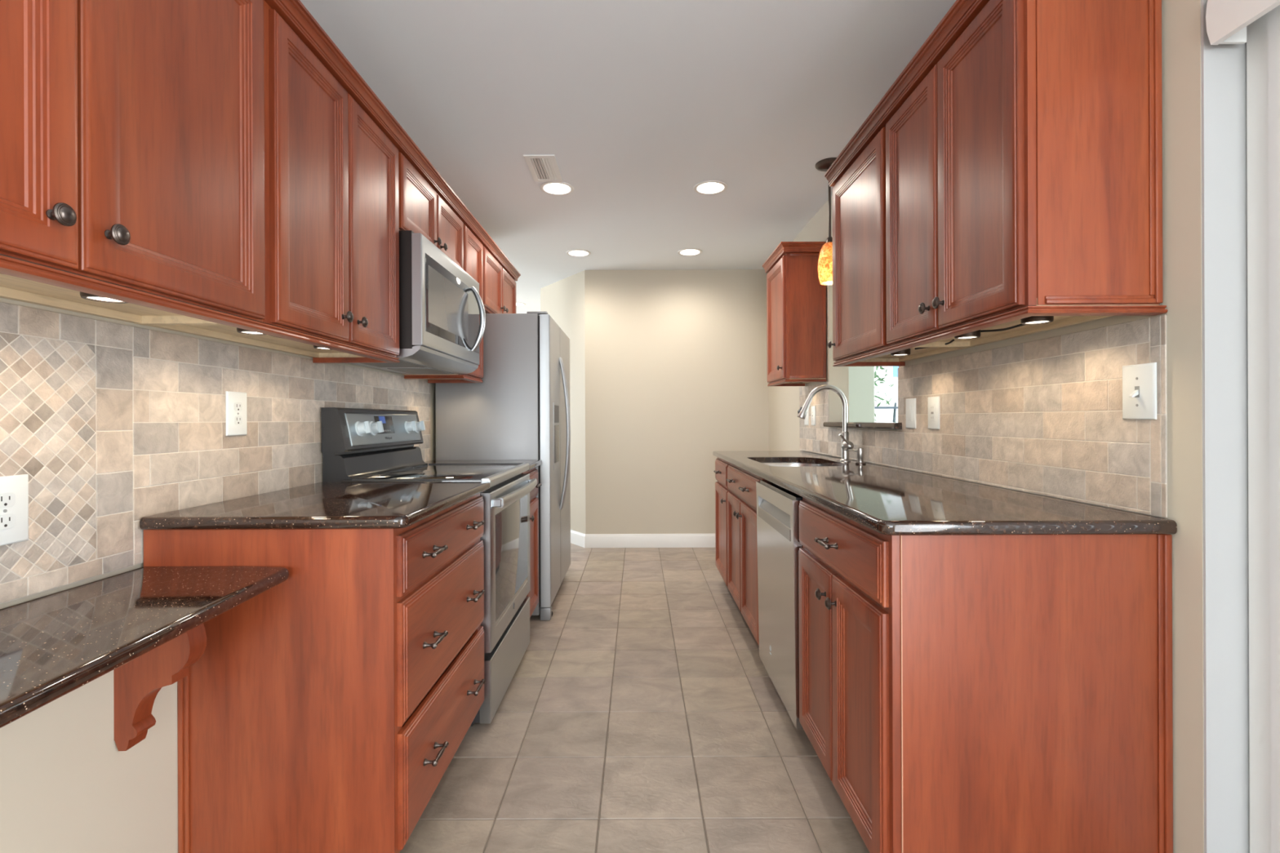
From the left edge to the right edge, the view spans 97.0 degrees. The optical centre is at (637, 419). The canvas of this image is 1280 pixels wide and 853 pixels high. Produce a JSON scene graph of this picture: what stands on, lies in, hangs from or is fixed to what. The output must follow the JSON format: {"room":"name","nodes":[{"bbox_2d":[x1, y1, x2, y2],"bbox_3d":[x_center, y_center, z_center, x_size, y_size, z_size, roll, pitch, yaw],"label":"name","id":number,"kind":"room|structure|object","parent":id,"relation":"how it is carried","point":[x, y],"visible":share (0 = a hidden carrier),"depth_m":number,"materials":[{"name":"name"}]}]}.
{"room":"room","nodes":[
{"label":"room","id":0,"kind":"room"},
{"bbox_2d":[0,670,177,852],"bbox_3d":[-1.129,0.760,0.369,0.097,0.768,1.939,0,0,0],"label":"wall","id":1,"kind":"structure","parent":0,"point":[66,785],"depth_m":1.11,"materials":[{"name":"beige paint"}]},
{"bbox_2d":[0,565,288,728],"bbox_3d":[-0.944,0.359,0.767,0.436,0.030,1.134,0,0,0],"label":"countertop","id":2,"kind":"structure","parent":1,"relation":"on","point":[52,646],"depth_m":0.97,"materials":[{"name":"brown stone"}]},
{"bbox_2d":[113,623,206,751],"bbox_3d":[-1.002,0.529,1.191,0.157,0.307,0.046,0,0,0],"label":"bracket","id":3,"kind":"object","parent":1,"relation":"attached to","point":[137,683],"visible":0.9,"depth_m":1.17,"materials":[{"name":"brown wood"}]},
{"bbox_2d":[0,297,435,608],"bbox_3d":[-1.240,-0.096,1.830,0.120,2.482,4.860,0,0,0],"label":"wall","id":4,"kind":"structure","parent":0,"point":[433,392],"depth_m":1.33,"materials":[{"name":"beige paint"}]},
{"bbox_2d":[0,0,265,324],"bbox_3d":[-1.009,-0.611,0.900,0.344,0.770,0.876,0,0,0],"label":"upper cabinet","id":5,"kind":"object","parent":4,"relation":"attached to","point":[132,131],"visible":1,"depth_m":1.00,"materials":[{"name":"brown wood"}]},
{"bbox_2d":[80,291,127,303],"bbox_3d":[-0.986,-0.233,1.050,0.069,0.022,0.069,0,0,0],"label":"puck light","id":6,"kind":"object","parent":5,"relation":"attached to","point":[84,295],"visible":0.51,"depth_m":1.05,"materials":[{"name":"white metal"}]},
{"bbox_2d":[0,254,399,363],"bbox_3d":[-1.022,-0.216,1.266,0.302,0.018,1.618,0,0,0],"label":"rail","id":7,"kind":"object","parent":5,"relation":"attached to","point":[8,266],"visible":1,"depth_m":1.07,"materials":[{"name":"brown wood"}]},
{"bbox_2d":[264,0,520,280],"bbox_3d":[-0.874,-1.020,2.260,0.066,0.047,3.611,0,0,0],"label":"crown molding","id":8,"kind":"structure","parent":5,"relation":"on","point":[294,13],"depth_m":1.83,"materials":[{"name":"brown wood"}]},
{"bbox_2d":[0,302,431,604],"bbox_3d":[-1.176,0.061,1.753,0.007,0.556,2.906,0,0,0],"label":"tile backsplash","id":9,"kind":"structure","parent":4,"relation":"attached to","point":[111,426],"depth_m":1.31,"materials":[{"name":"beige tile"}]},
{"bbox_2d":[0,474,28,546],"bbox_3d":[-1.168,0.168,1.043,0.008,0.127,0.086,0,0,0],"label":"outlet","id":10,"kind":"object","parent":9,"relation":"attached to","point":[14,489],"visible":1,"depth_m":1.06,"materials":[{"name":"white plastic"}]},
{"bbox_2d":[0,492,15,508],"bbox_3d":[-1.165,0.148,1.043,0.002,0.027,0.033,0,0,0],"label":"receptacle","id":11,"kind":"object","parent":10,"relation":"attached to","point":[7,500],"depth_m":1.05,"materials":[{"name":"white plastic"}]},
{"bbox_2d":[0,513,15,529],"bbox_3d":[-1.165,0.187,1.043,0.002,0.027,0.033,0,0,0],"label":"receptacle","id":12,"kind":"object","parent":10,"relation":"attached to","point":[7,521],"depth_m":1.05,"materials":[{"name":"white plastic"}]},
{"bbox_2d":[225,391,247,435],"bbox_3d":[-1.168,-0.018,1.652,0.008,0.127,0.082,0,0,0],"label":"outlet","id":13,"kind":"object","parent":9,"relation":"attached to","point":[236,419],"visible":1,"depth_m":1.64,"materials":[{"name":"white plastic"}]},
{"bbox_2d":[234,402,242,411],"bbox_3d":[-1.166,-0.038,1.652,0.002,0.027,0.033,0,0,0],"label":"receptacle","id":14,"kind":"object","parent":13,"relation":"attached to","point":[237,406],"depth_m":1.65,"materials":[{"name":"grey plastic"}]},
{"bbox_2d":[234,415,242,425],"bbox_3d":[-1.166,0.001,1.652,0.002,0.027,0.033,0,0,0],"label":"receptacle","id":15,"kind":"object","parent":13,"relation":"attached to","point":[237,419],"depth_m":1.65,"materials":[{"name":"grey plastic"}]},
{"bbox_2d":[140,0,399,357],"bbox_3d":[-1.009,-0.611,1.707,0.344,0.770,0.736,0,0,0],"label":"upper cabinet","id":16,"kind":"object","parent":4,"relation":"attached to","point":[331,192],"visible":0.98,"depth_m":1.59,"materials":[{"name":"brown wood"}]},
{"bbox_2d":[236,328,265,334],"bbox_3d":[-0.986,-0.233,1.452,0.069,0.022,0.069,0,0,0],"label":"puck light","id":17,"kind":"object","parent":16,"relation":"attached to","point":[238,330],"visible":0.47,"depth_m":1.44,"materials":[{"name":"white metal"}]},
{"bbox_2d":[313,345,333,350],"bbox_3d":[-0.973,-0.233,1.768,0.069,0.022,0.069,0,0,0],"label":"puck light","id":18,"kind":"object","parent":16,"relation":"attached to","point":[314,346],"visible":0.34,"depth_m":1.76,"materials":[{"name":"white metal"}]},
{"bbox_2d":[398,151,463,269],"bbox_3d":[-1.010,-0.846,2.457,0.344,0.300,0.762,0,0,0],"label":"upper cabinet","id":19,"kind":"object","parent":4,"relation":"attached to","point":[422,211],"visible":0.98,"depth_m":2.36,"materials":[{"name":"brown wood"}]},
{"bbox_2d":[349,230,485,374],"bbox_3d":[-0.946,-0.460,2.458,0.448,0.470,0.758,0,0,0],"label":"microwave","id":20,"kind":"object","parent":19,"relation":"attached to","point":[441,304],"visible":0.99,"depth_m":2.27,"materials":[{"name":"silver metal"}]},
{"bbox_2d":[349,345,478,374],"bbox_3d":[-0.982,-0.250,2.458,0.369,0.044,0.755,0,0,0],"label":"vent hood","id":21,"kind":"object","parent":20,"relation":"attached to","point":[414,359],"depth_m":2.39,"materials":[{"name":"silver metal"}]},
{"bbox_2d":[402,223,483,382],"bbox_3d":[-1.023,-0.602,3.016,0.315,0.789,0.354,0,0,0],"label":"upper cabinet","id":22,"kind":"object","parent":4,"relation":"attached to","point":[473,247],"depth_m":3.04,"materials":[{"name":"brown wood"}]},
{"bbox_2d":[483,245,515,313],"bbox_3d":[-1.009,-0.819,3.628,0.344,0.355,0.867,0,0,0],"label":"upper cabinet","id":23,"kind":"object","parent":4,"relation":"attached to","point":[499,286],"visible":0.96,"depth_m":3.51,"materials":[{"name":"brown wood"}]},
{"bbox_2d":[540,270,585,533],"bbox_3d":[-0.679,-0.098,5.452,0.121,2.482,0.867,0,0,-36],"label":"wall","id":24,"kind":"structure","parent":0,"point":[563,300],"depth_m":5.21,"materials":[{"name":"beige paint"}]},
{"bbox_2d":[299,0,955,313],"bbox_3d":[0.044,-1.412,2.500,9.300,0.140,13.200,0,0,0],"label":"ceiling","id":25,"kind":"structure","parent":0,"point":[637,104],"depth_m":2.40,"materials":[{"name":"white paint"}]},
{"bbox_2d":[515,302,525,306],"bbox_3d":[-1.390,-1.371,6.530,0.196,0.080,0.196,0,0,0],"label":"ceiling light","id":26,"kind":"object","parent":25,"relation":"attached to","point":[517,304],"visible":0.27,"depth_m":6.60,"materials":[{"name":"white"}]},
{"bbox_2d":[523,155,562,182],"bbox_3d":[-0.499,-1.337,3.017,0.156,0.006,0.310,0,0,0],"label":"ceiling vent","id":27,"kind":"object","parent":25,"relation":"in","point":[543,168],"visible":1,"depth_m":3.01,"materials":[{"name":"white metal"}]},
{"bbox_2d":[539,182,573,195],"bbox_3d":[-0.467,-1.375,3.275,0.196,0.080,0.196,0,0,0],"label":"ceiling light","id":28,"kind":"object","parent":25,"relation":"attached to","point":[549,188],"visible":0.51,"depth_m":3.33,"materials":[{"name":"white paint"}]},
{"bbox_2d":[566,248,591,257],"bbox_3d":[-0.475,-1.375,4.545,0.196,0.080,0.196,0,0,0],"label":"ceiling light","id":29,"kind":"object","parent":25,"relation":"attached to","point":[577,252],"visible":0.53,"depth_m":4.60,"materials":[{"name":"white"}]},
{"bbox_2d":[677,248,702,256],"bbox_3d":[0.417,-1.378,4.530,0.196,0.080,0.196,0,0,0],"label":"ceiling light","id":30,"kind":"object","parent":25,"relation":"attached to","point":[688,251],"visible":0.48,"depth_m":4.58,"materials":[{"name":"white"}]},
{"bbox_2d":[693,180,727,195],"bbox_3d":[0.420,-1.378,3.275,0.196,0.080,0.196,0,0,0],"label":"ceiling light","id":31,"kind":"object","parent":25,"relation":"attached to","point":[709,187],"visible":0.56,"depth_m":3.33,"materials":[{"name":"white"}]},
{"bbox_2d":[815,157,836,284],"bbox_3d":[1.008,-1.032,2.975,0.144,0.626,0.144,0,0,0],"label":"pendant lamp","id":32,"kind":"object","parent":25,"relation":"hanging from","point":[824,261],"visible":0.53,"depth_m":2.94,"materials":[{"name":"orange glass"}]},
{"bbox_2d":[399,542,869,852],"bbox_3d":[0.055,1.170,2.500,9.300,0.060,13.200,0,0,0],"label":"floor","id":33,"kind":"structure","parent":0,"point":[646,715],"depth_m":1.99,"materials":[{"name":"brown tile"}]},
{"bbox_2d":[143,493,485,852],"bbox_3d":[-0.843,0.700,1.700,0.646,0.884,0.745,0,0,0],"label":"base cabinet","id":34,"kind":"object","parent":33,"relation":"on","point":[325,710],"visible":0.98,"depth_m":1.34,"materials":[{"name":"brown wood"}]},
{"bbox_2d":[139,481,489,529],"bbox_3d":[-0.852,0.242,1.699,0.621,0.030,0.754,0,0,0],"label":"countertop","id":35,"kind":"structure","parent":34,"relation":"on","point":[354,504],"depth_m":1.45,"materials":[{"name":"stone"}]},
{"bbox_2d":[321,407,537,726],"bbox_3d":[-0.821,0.548,2.459,0.680,1.189,0.762,0,0,0],"label":"electric range","id":36,"kind":"object","parent":33,"relation":"on","point":[358,444],"visible":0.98,"depth_m":2.29,"materials":[{"name":"grey metal"}]},
{"bbox_2d":[341,462,523,482],"bbox_3d":[-0.830,0.228,2.459,0.518,0.020,0.762,0,0,0],"label":"cooktop","id":37,"kind":"object","parent":36,"relation":"in","point":[406,472],"depth_m":2.32,"materials":[{"name":"black glass"}]},
{"bbox_2d":[435,311,570,620],"bbox_3d":[-0.791,0.263,3.692,0.716,1.760,0.952,0,0,0],"label":"refrigerator","id":38,"kind":"object","parent":33,"relation":"on","point":[520,410],"visible":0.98,"depth_m":3.22,"materials":[{"name":"grey metal"}]},
{"bbox_2d":[521,467,541,617],"bbox_3d":[-0.843,0.700,3.022,0.646,0.884,0.351,0,0,0],"label":"base cabinet","id":39,"kind":"object","parent":33,"relation":"on","point":[533,593],"visible":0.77,"depth_m":3.08,"materials":[{"name":"brown wood"}]},
{"bbox_2d":[424,459,542,471],"bbox_3d":[-0.852,0.242,3.024,0.621,0.030,0.364,0,0,0],"label":"countertop","id":40,"kind":"structure","parent":39,"relation":"on","point":[533,464],"depth_m":3.08,"materials":[{"name":"stone"}]},
{"bbox_2d":[713,457,729,587],"bbox_3d":[0.835,0.694,3.717,0.656,0.884,0.536,0,0,0],"label":"base cabinet","id":41,"kind":"object","parent":33,"relation":"on","point":[722,489],"visible":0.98,"depth_m":3.72,"materials":[{"name":"brown wood"}]},
{"bbox_2d":[726,463,764,645],"bbox_3d":[0.835,0.694,2.996,0.656,0.884,0.900,0,0,0],"label":"base cabinet","id":42,"kind":"object","parent":33,"relation":"on","point":[742,540],"visible":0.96,"depth_m":2.92,"materials":[{"name":"brown wood"}]},
{"bbox_2d":[712,450,1177,535],"bbox_3d":[0.845,0.234,2.616,0.636,0.032,2.788,0,0,0],"label":"countertop","id":43,"kind":"structure","parent":42,"relation":"on","point":[883,500],"depth_m":1.49,"materials":[{"name":"stone"}]},
{"bbox_2d":[762,462,827,466],"bbox_3d":[0.834,0.348,3.000,0.451,0.194,0.716,0,0,0],"label":"sink","id":44,"kind":"object","parent":43,"relation":"in","point":[784,464],"visible":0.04,"depth_m":3.34,"materials":[{"name":"silver metal"}]},
{"bbox_2d":[797,384,853,462],"bbox_3d":[0.981,0.015,2.962,0.284,0.405,0.099,0,0,0],"label":"kitchen faucet","id":45,"kind":"object","parent":43,"relation":"on","point":[846,445],"visible":0.99,"depth_m":2.97,"materials":[{"name":"silver metal"}]},
{"bbox_2d":[848,447,866,464],"bbox_3d":[1.080,0.177,2.785,0.080,0.082,0.050,0,0,0],"label":"soap dispenser","id":46,"kind":"object","parent":43,"relation":"on","point":[860,451],"visible":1,"depth_m":2.77,"materials":[{"name":"grey metal"}]},
{"bbox_2d":[755,480,803,728],"bbox_3d":[0.844,0.700,2.228,0.628,0.871,0.594,0,0,0],"label":"dishwasher","id":47,"kind":"object","parent":33,"relation":"on","point":[779,544],"visible":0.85,"depth_m":2.13,"materials":[{"name":"silver metal"}]},
{"bbox_2d":[798,497,1173,852],"bbox_3d":[0.838,0.694,1.580,0.662,0.884,0.688,0,0,0],"label":"base cabinet","id":48,"kind":"object","parent":33,"relation":"on","point":[997,693],"visible":0.99,"depth_m":1.24,"materials":[{"name":"brown wood"}]},
{"bbox_2d":[584,269,874,533],"bbox_3d":[2.065,-0.109,5.127,5.070,2.482,0.120,0,0,0],"label":"wall","id":49,"kind":"structure","parent":0,"point":[676,361],"depth_m":5.07,"materials":[{"name":"beige paint"}]},
{"bbox_2d":[570,529,715,547],"bbox_3d":[0.243,1.079,5.128,2.759,0.121,0.892,0,0,32],"label":"baseboard","id":50,"kind":"structure","parent":49,"relation":"attached to","point":[584,540],"depth_m":5.05,"materials":[{"name":"white paint"}]},
{"bbox_2d":[874,406,897,408],"bbox_3d":[2.631,-0.300,5.117,1.035,1.260,0.060,0,0,0],"label":"window","id":51,"kind":"structure","parent":49,"relation":"in","point":[875,407],"depth_m":5.10,"materials":[{"name":"white paint"}]},
{"bbox_2d":[768,0,1204,852],"bbox_3d":[1.230,-0.106,0.533,0.120,2.482,9.067,0,0,0],"label":"wall","id":52,"kind":"structure","parent":0,"point":[1181,74],"depth_m":1.22,"materials":[{"name":"beige paint"}]},
{"bbox_2d":[766,253,826,386],"bbox_3d":[1.015,-0.632,3.725,0.291,0.794,0.482,0,0,0],"label":"upper cabinet","id":53,"kind":"object","parent":52,"relation":"attached to","point":[796,298],"depth_m":3.49,"materials":[{"name":"brown wood"}]},
{"bbox_2d":[762,241,826,273],"bbox_3d":[1.016,-1.057,3.706,0.290,0.054,0.528,0,0,0],"label":"crown molding","id":54,"kind":"structure","parent":53,"relation":"on","point":[784,247],"depth_m":3.46,"materials":[{"name":"brown wood"}]},
{"bbox_2d":[823,422,902,429],"bbox_3d":[1.227,0.027,2.976,0.197,0.030,0.968,0,0,0],"label":"window ledge","id":55,"kind":"object","parent":52,"relation":"on","point":[883,425],"visible":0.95,"depth_m":2.76,"materials":[{"name":"stone"}]},
{"bbox_2d":[827,126,971,361],"bbox_3d":[0.989,-0.640,2.226,0.338,0.777,0.532,0,0,0],"label":"upper cabinet","id":56,"kind":"object","parent":52,"relation":"attached to","point":[859,196],"visible":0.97,"depth_m":2.19,"materials":[{"name":"brown wood"}]},
{"bbox_2d":[890,348,910,355],"bbox_3d":[1.005,-0.259,2.167,0.069,0.022,0.069,0,0,0],"label":"puck light","id":57,"kind":"object","parent":56,"relation":"attached to","point":[906,352],"visible":0.82,"depth_m":2.14,"materials":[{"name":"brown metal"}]},
{"bbox_2d":[915,339,954,349],"bbox_3d":[1.048,-0.264,2.000,0.015,0.014,0.204,0,0,-9],"label":"cable","id":58,"kind":"object","parent":56,"relation":"attached to","point":[952,340],"visible":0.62,"depth_m":1.94,"materials":[{"name":"black plastic"}]},
{"bbox_2d":[799,314,1167,517],"bbox_3d":[1.166,-0.008,2.662,0.007,0.449,2.826,0,0,0],"label":"tile backsplash","id":59,"kind":"structure","parent":52,"relation":"attached to","point":[1043,416],"depth_m":1.65,"materials":[{"name":"beige tile"}]},
{"bbox_2d":[804,408,808,425],"bbox_3d":[1.159,-0.028,3.895,0.008,0.127,0.082,0,0,0],"label":"light switch","id":60,"kind":"object","parent":59,"relation":"attached to","point":[806,419],"visible":0.54,"depth_m":3.87,"materials":[{"name":"white plastic"}]},
{"bbox_2d":[811,405,815,425],"bbox_3d":[1.159,-0.028,3.745,0.008,0.127,0.082,0,0,0],"label":"outlet","id":61,"kind":"object","parent":59,"relation":"attached to","point":[813,408],"visible":1,"depth_m":3.73,"materials":[{"name":"white plastic"}]},
{"bbox_2d":[906,398,915,428],"bbox_3d":[1.159,-0.028,2.408,0.008,0.127,0.082,0,0,0],"label":"light switch","id":62,"kind":"object","parent":59,"relation":"attached to","point":[910,402],"visible":1,"depth_m":2.40,"materials":[{"name":"white plastic"}]},
{"bbox_2d":[928,395,939,429],"bbox_3d":[1.159,-0.028,2.222,0.008,0.127,0.082,0,0,0],"label":"light switch","id":63,"kind":"object","parent":59,"relation":"attached to","point":[933,402],"visible":1,"depth_m":2.21,"materials":[{"name":"white plastic"}]},
{"bbox_2d":[1122,362,1156,419],"bbox_3d":[1.152,-0.065,1.312,0.022,0.128,0.086,0,0,0],"label":"light switch","id":64,"kind":"object","parent":59,"relation":"attached to","point":[1139,380],"visible":1,"depth_m":1.30,"materials":[{"name":"white plastic"}]},
{"bbox_2d":[885,0,1163,346],"bbox_3d":[0.990,-0.640,1.605,0.340,0.777,0.708,0,0,0],"label":"upper cabinet","id":65,"kind":"object","parent":52,"relation":"attached to","point":[1024,168],"visible":1,"depth_m":1.26,"materials":[{"name":"brown wood"}]},
{"bbox_2d":[824,0,989,186],"bbox_3d":[0.992,-1.057,1.854,0.338,0.054,1.286,0,0,0],"label":"crown molding","id":66,"kind":"structure","parent":65,"relation":"on","point":[962,13],"depth_m":1.74,"materials":[{"name":"brown wood"}]},
{"bbox_2d":[954,329,980,339],"bbox_3d":[0.997,-0.259,1.714,0.069,0.022,0.069,0,0,0],"label":"puck light","id":67,"kind":"object","parent":65,"relation":"attached to","point":[976,334],"visible":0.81,"depth_m":1.69,"materials":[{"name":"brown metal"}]},
{"bbox_2d":[832,305,1168,366],"bbox_3d":[1.011,-0.243,1.869,0.308,0.018,1.248,0,0,0],"label":"rail","id":68,"kind":"object","parent":65,"relation":"attached to","point":[1070,310],"visible":1,"depth_m":1.32,"materials":[{"name":"brown wood"}]},
{"bbox_2d":[980,324,1024,332],"bbox_3d":[1.046,-0.262,1.585,0.011,0.015,0.232,0,0,-7],"label":"cable","id":69,"kind":"object","parent":65,"relation":"attached to","point":[1019,325],"visible":0.72,"depth_m":1.62,"materials":[{"name":"black plastic"}]},
{"bbox_2d":[1020,315,1053,324],"bbox_3d":[1.019,-0.259,1.446,0.069,0.022,0.069,0,0,0],"label":"puck light","id":70,"kind":"object","parent":65,"relation":"attached to","point":[1033,320],"visible":0.78,"depth_m":1.43,"materials":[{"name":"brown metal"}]},
{"bbox_2d":[1200,0,1249,852],"bbox_3d":[1.230,0.095,0.113,0.117,2.080,2.124,0,0,0],"label":"trim","id":71,"kind":"structure","parent":52,"relation":"attached to","point":[1223,66],"depth_m":1.17,"materials":[{"name":"grey paint"}]},
{"bbox_2d":[1205,0,1279,852],"bbox_3d":[1.203,0.118,0.111,0.089,1.975,2.082,0,0,0],"label":"vertical blind","id":72,"kind":"object","parent":52,"relation":"attached to","point":[1227,21],"visible":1,"depth_m":1.10,"materials":[{"name":"white paint"}]},
{"bbox_2d":[1246,13,1271,852],"bbox_3d":[1.272,0.105,0.117,0.033,2.060,2.095,0,0,0],"label":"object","id":73,"kind":"structure","parent":52,"relation":"in","point":[1257,104],"depth_m":1.15,"materials":[{"name":"white paint"}]},
{"label":"outside","id":74,"kind":"structure","parent":0,"visible":0},
{"bbox_3d":[1.005,1.366,11.000,30.000,0.140,38.000,0,0,0],"label":"ground","id":75,"kind":"structure","parent":74,"visible":0},
{"bbox_2d":[874,366,897,422],"bbox_3d":[3.017,-0.290,7.519,1.033,3.161,1.112,0,0,-15],"label":"tree","id":76,"kind":"object","parent":75,"relation":"on","point":[881,379],"visible":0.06,"depth_m":7.44,"materials":[{"name":"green plant"}]},
{"bbox_2d":[874,418,897,422],"bbox_3d":[4.353,0.633,9.030,3.900,1.300,0.060,0,0,0],"label":"fence","id":77,"kind":"object","parent":75,"relation":"on","point":[877,420],"visible":0.05,"depth_m":9.00,"materials":[{"name":"white"}]},
{"bbox_2d":[874,366,898,420],"bbox_3d":[8.493,-1.913,17.500,7.400,6.360,5.400,0,0,0],"label":"house","id":78,"kind":"structure","parent":75,"relation":"on","point":[891,378],"depth_m":15.00,"materials":[{"name":"white"}]},
{"bbox_2d":[893,366,898,377],"bbox_3d":[6.973,-1.812,14.974,0.440,1.350,0.048,0,0,0],"label":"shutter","id":79,"kind":"object","parent":78,"relation":"hanging from","point":[895,368],"depth_m":14.95,"materials":[{"name":"white"}]},
{"bbox_2d":[893,402,896,422],"bbox_3d":[3.432,0.526,7.600,0.084,1.522,0.036,0,0,0],"label":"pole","id":80,"kind":"object","parent":75,"relation":"on","point":[895,405],"visible":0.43,"depth_m":7.59,"materials":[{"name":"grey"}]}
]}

